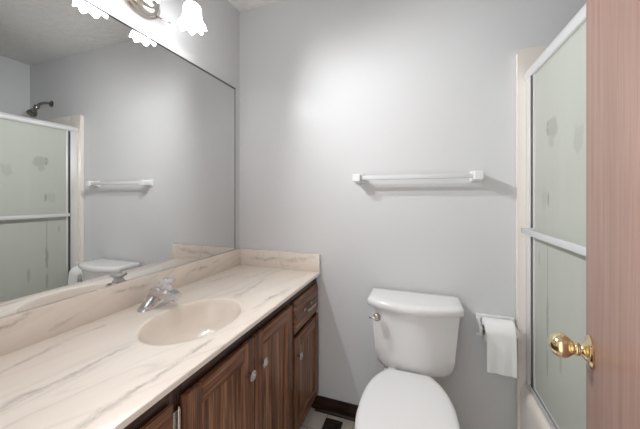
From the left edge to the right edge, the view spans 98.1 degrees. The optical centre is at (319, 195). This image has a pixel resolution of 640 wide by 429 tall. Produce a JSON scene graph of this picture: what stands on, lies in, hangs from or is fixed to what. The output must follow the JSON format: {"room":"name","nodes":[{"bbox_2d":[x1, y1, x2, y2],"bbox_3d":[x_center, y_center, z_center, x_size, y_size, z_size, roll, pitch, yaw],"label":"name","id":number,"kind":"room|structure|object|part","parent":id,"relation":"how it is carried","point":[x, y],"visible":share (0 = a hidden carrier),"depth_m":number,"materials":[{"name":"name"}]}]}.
{"room":"bathroom","nodes":[
{"label":"bathroom","id":0,"kind":"room"},
{"bbox_2d":[86,0,238,248],"bbox_3d":[-0.827,0.024,1.068,0.100,2.412,1.762,0,0,20],"label":"wall","id":1,"kind":"structure","parent":0,"point":[216,51],"depth_m":1.51,"materials":[{"name":"white paint"}]},
{"bbox_2d":[0,0,235,317],"bbox_3d":[-0.781,-0.167,1.025,0.014,1.003,1.506,0,0,20],"label":"wall mirror","id":2,"kind":"object","parent":1,"relation":"attached to","point":[117,149],"visible":1,"depth_m":0.98,"materials":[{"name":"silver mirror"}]},
{"bbox_2d":[0,248,240,356],"bbox_3d":[-0.770,0.386,1.048,0.018,0.102,1.560,0,0,19],"label":"backsplash","id":3,"kind":"structure","parent":1,"relation":"attached to","point":[18,331],"depth_m":0.96,"materials":[{"name":"stone"}]},
{"bbox_2d":[124,0,206,34],"bbox_3d":[-0.641,-0.825,1.126,0.210,0.181,0.343,0,0,20],"label":"vanity light","id":4,"kind":"object","parent":1,"relation":"attached to","point":[190,20],"visible":1,"depth_m":1.18,"materials":[{"name":"white glass"}]},
{"bbox_3d":[-0.640,-0.844,1.227,0.159,0.143,0.079,0,0,-17],"label":"arm","id":5,"kind":"part","parent":4,"relation":"part of","materials":[{"name":"silver metal"}]},
{"bbox_3d":[-0.560,-0.787,1.217,0.111,0.103,0.111,0,0,42],"label":"lamp shade","id":6,"kind":"part","parent":4,"relation":"part of","materials":[{"name":"white glass"}]},
{"bbox_3d":[-0.560,-0.781,1.217,0.052,0.070,0.052,0,0,19],"label":"bulb","id":7,"kind":"part","parent":4,"relation":"part of","materials":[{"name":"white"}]},
{"bbox_2d":[228,0,283,11],"bbox_3d":[0.278,-1.232,0.677,2.445,0.100,1.762,0,0,20],"label":"ceiling","id":8,"kind":"structure","parent":0,"point":[240,5],"depth_m":1.71,"materials":[{"name":"white paint"}]},
{"bbox_2d":[300,408,354,428],"bbox_3d":[0.278,1.280,0.677,2.445,0.100,1.762,0,0,20],"label":"floor","id":9,"kind":"structure","parent":0,"point":[314,419],"depth_m":1.51,"materials":[{"name":"tile"}]},
{"bbox_2d":[124,278,317,428],"bbox_3d":[-0.505,0.843,0.956,0.562,0.773,1.560,0,0,20],"label":"vanity cabinet","id":10,"kind":"object","parent":9,"relation":"on","point":[267,378],"visible":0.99,"depth_m":1.00,"materials":[{"name":"brown wood"}]},
{"bbox_3d":[-0.407,0.578,0.515,0.018,0.156,0.320,0,0,20],"label":"drawer","id":11,"kind":"part","parent":10,"relation":"part of","materials":[{"name":"brown wood"}]},
{"bbox_2d":[0,248,320,428],"bbox_3d":[-0.517,0.452,0.959,0.554,0.234,1.560,0,0,20],"label":"countertop","id":12,"kind":"structure","parent":10,"relation":"on","point":[90,360],"depth_m":0.83,"materials":[{"name":"stone"}]},
{"bbox_2d":[137,277,180,311],"bbox_3d":[-0.619,0.382,1.105,0.140,0.110,0.164,0,0,20],"label":"faucet","id":13,"kind":"object","parent":12,"relation":"on","point":[158,296],"visible":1,"depth_m":1.08,"materials":[{"name":"silver metal"}]},
{"bbox_3d":[-0.616,0.393,1.104,0.134,0.053,0.049,0,0,19],"label":"spout","id":14,"kind":"part","parent":13,"relation":"part of","materials":[{"name":"silver metal"}]},
{"bbox_3d":[-0.609,0.348,1.102,0.060,0.037,0.060,0,0,42],"label":"handle","id":15,"kind":"part","parent":13,"relation":"part of","materials":[{"name":"clear plastic"}]},
{"bbox_2d":[138,299,240,344],"bbox_3d":[-0.449,0.504,0.997,0.292,0.129,0.372,0,0,19],"label":"sink basin","id":16,"kind":"object","parent":12,"relation":"in","point":[190,321],"depth_m":1.09,"materials":[{"name":"stone"}]},
{"bbox_3d":[-0.291,0.815,0.836,0.018,0.630,0.306,0,0,20],"label":"cabinet door","id":17,"kind":"part","parent":10,"relation":"part of","materials":[{"name":"brown wood"}]},
{"bbox_3d":[-0.295,0.815,0.837,0.006,0.520,0.196,0,0,20],"label":"panel","id":18,"kind":"part","parent":10,"relation":"part of","materials":[{"name":"brown wood"}]},
{"bbox_3d":[-0.185,0.815,1.128,0.018,0.630,0.308,0,0,20],"label":"cabinet door","id":19,"kind":"part","parent":10,"relation":"part of","materials":[{"name":"brown wood"}]},
{"bbox_3d":[-0.189,0.815,1.130,0.006,0.520,0.198,0,0,20],"label":"panel","id":20,"kind":"part","parent":10,"relation":"part of","materials":[{"name":"brown wood"}]},
{"bbox_3d":[-0.070,0.578,1.447,0.018,0.156,0.313,0,0,20],"label":"drawer","id":21,"kind":"part","parent":10,"relation":"part of","materials":[{"name":"brown wood"}]},
{"bbox_3d":[-0.070,0.902,1.447,0.018,0.456,0.313,0,0,20],"label":"cabinet door","id":22,"kind":"part","parent":10,"relation":"part of","materials":[{"name":"brown wood"}]},
{"bbox_3d":[-0.074,0.902,1.448,0.006,0.346,0.203,0,0,20],"label":"panel","id":23,"kind":"part","parent":10,"relation":"part of","materials":[{"name":"brown wood"}]},
{"bbox_3d":[-0.047,0.576,1.438,0.030,0.016,0.124,0,0,20],"label":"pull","id":24,"kind":"part","parent":10,"relation":"part of","materials":[{"name":"silver metal"}]},
{"bbox_2d":[322,417,342,428],"bbox_3d":[0.031,1.227,1.381,0.096,0.005,0.293,0,0,20],"label":"floor vent","id":25,"kind":"object","parent":9,"relation":"in","point":[329,423],"visible":1,"depth_m":1.49,"materials":[{"name":"brown metal"}]},
{"bbox_2d":[355,288,463,428],"bbox_3d":[0.358,0.859,1.078,0.422,0.742,0.721,0,0,20],"label":"toilet","id":26,"kind":"object","parent":9,"relation":"on","point":[416,334],"visible":1,"depth_m":1.21,"materials":[{"name":"white ceramic"}]},
{"bbox_3d":[0.261,0.562,1.281,0.037,0.037,0.017,0,0,28],"label":"flush handle","id":27,"kind":"part","parent":26,"relation":"part of","materials":[{"name":"silver metal"}]},
{"bbox_3d":[0.310,0.789,0.992,0.346,0.020,0.524,0,0,19],"label":"seat lid","id":28,"kind":"part","parent":26,"relation":"part of","materials":[{"name":"white plastic"}]},
{"bbox_3d":[0.445,0.674,1.322,0.392,0.295,0.194,0,0,19],"label":"tank","id":29,"kind":"part","parent":26,"relation":"part of","materials":[{"name":"white ceramic"}]},
{"bbox_3d":[0.442,0.507,1.314,0.422,0.039,0.220,0,0,19],"label":"tank lid","id":30,"kind":"part","parent":26,"relation":"part of","materials":[{"name":"white ceramic"}]},
{"bbox_2d":[516,45,550,428],"bbox_3d":[0.990,0.283,0.425,0.732,1.892,1.559,0,0,20],"label":"bathtub","id":31,"kind":"object","parent":9,"relation":"on","point":[529,415],"visible":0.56,"depth_m":1.25,"materials":[{"name":"beige"}]},
{"bbox_2d":[520,384,550,428],"bbox_3d":[0.994,1.036,0.423,0.723,0.387,1.558,0,0,19],"label":"tub","id":32,"kind":"object","parent":31,"relation":"in","point":[531,416],"depth_m":1.16,"materials":[{"name":"beige"}]},
{"bbox_2d":[521,3,585,428],"bbox_3d":[0.681,0.142,0.536,0.090,1.400,1.506,0,0,20],"label":"shower door","id":33,"kind":"structure","parent":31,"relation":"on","point":[555,230],"depth_m":0.98,"materials":[{"name":"white glass"}]},
{"bbox_3d":[0.795,0.143,0.844,0.012,1.369,0.722,0,0,19],"label":"panel frame","id":34,"kind":"part","parent":33,"relation":"part of","materials":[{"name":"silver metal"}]},
{"bbox_2d":[239,0,585,428],"bbox_3d":[0.556,0.024,1.460,2.245,2.412,0.100,0,0,20],"label":"wall","id":35,"kind":"structure","parent":0,"point":[331,91],"depth_m":1.47,"materials":[{"name":"white paint"}]},
{"bbox_2d":[311,395,357,416],"bbox_3d":[0.411,1.192,1.452,1.038,0.076,0.012,0,0,20],"label":"baseboard","id":36,"kind":"structure","parent":35,"relation":"attached to","point":[320,401],"depth_m":1.56,"materials":[{"name":"brown wood"}]},
{"bbox_2d":[315,406,355,421],"bbox_3d":[0.435,1.221,1.429,0.978,0.018,0.015,0,0,20],"label":"trim","id":37,"kind":"structure","parent":35,"relation":"attached to","point":[318,409],"depth_m":1.55,"materials":[{"name":"brown wood"}]},
{"bbox_2d":[353,171,483,182],"bbox_3d":[0.470,-0.093,1.396,0.619,0.052,0.078,0,0,20],"label":"towel bar","id":38,"kind":"object","parent":35,"relation":"attached to","point":[475,176],"visible":1,"depth_m":1.35,"materials":[{"name":"white ceramic"}]},
{"bbox_3d":[0.203,-0.093,1.490,0.052,0.052,0.078,0,0,19],"label":"post","id":39,"kind":"part","parent":38,"relation":"part of","materials":[{"name":"white ceramic"}]},
{"bbox_3d":[0.465,-0.093,1.380,0.527,0.021,0.020,0,0,19],"label":"rail","id":40,"kind":"part","parent":38,"relation":"part of","materials":[{"name":"white plastic"}]},
{"bbox_3d":[0.738,-0.093,1.301,0.052,0.052,0.078,0,0,19],"label":"post","id":41,"kind":"part","parent":38,"relation":"part of","materials":[{"name":"white ceramic"}]},
{"bbox_2d":[475,313,518,338],"bbox_3d":[0.809,0.615,1.271,0.158,0.106,0.087,0,0,20],"label":"toilet paper holder","id":42,"kind":"object","parent":35,"relation":"attached to","point":[479,329],"visible":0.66,"depth_m":1.30,"materials":[{"name":"white ceramic"}]},
{"bbox_2d":[481,317,516,377],"bbox_3d":[0.798,0.664,1.243,0.112,0.215,0.116,0,0,20],"label":"toilet paper roll","id":43,"kind":"object","parent":42,"relation":"hanging from","point":[499,335],"visible":0.98,"depth_m":1.20,"materials":[{"name":"white paper"}]},
{"bbox_3d":[-0.274,0.177,0.050,0.932,2.105,0.016,0,0,20],"label":"door frame","id":44,"kind":"structure","parent":0,"visible":0},
{"bbox_2d":[548,0,639,428],"bbox_3d":[0.350,0.206,0.300,0.107,2.023,0.887,0,0,35],"label":"door","id":45,"kind":"structure","parent":44,"relation":"attached to","point":[610,349],"depth_m":0.47,"materials":[{"name":"brown wood"}]},
{"bbox_3d":[0.557,0.338,0.620,0.072,0.069,0.069,0,0,35],"label":"knob","id":46,"kind":"part","parent":45,"relation":"part of","materials":[{"name":"gold metal"}]}
]}

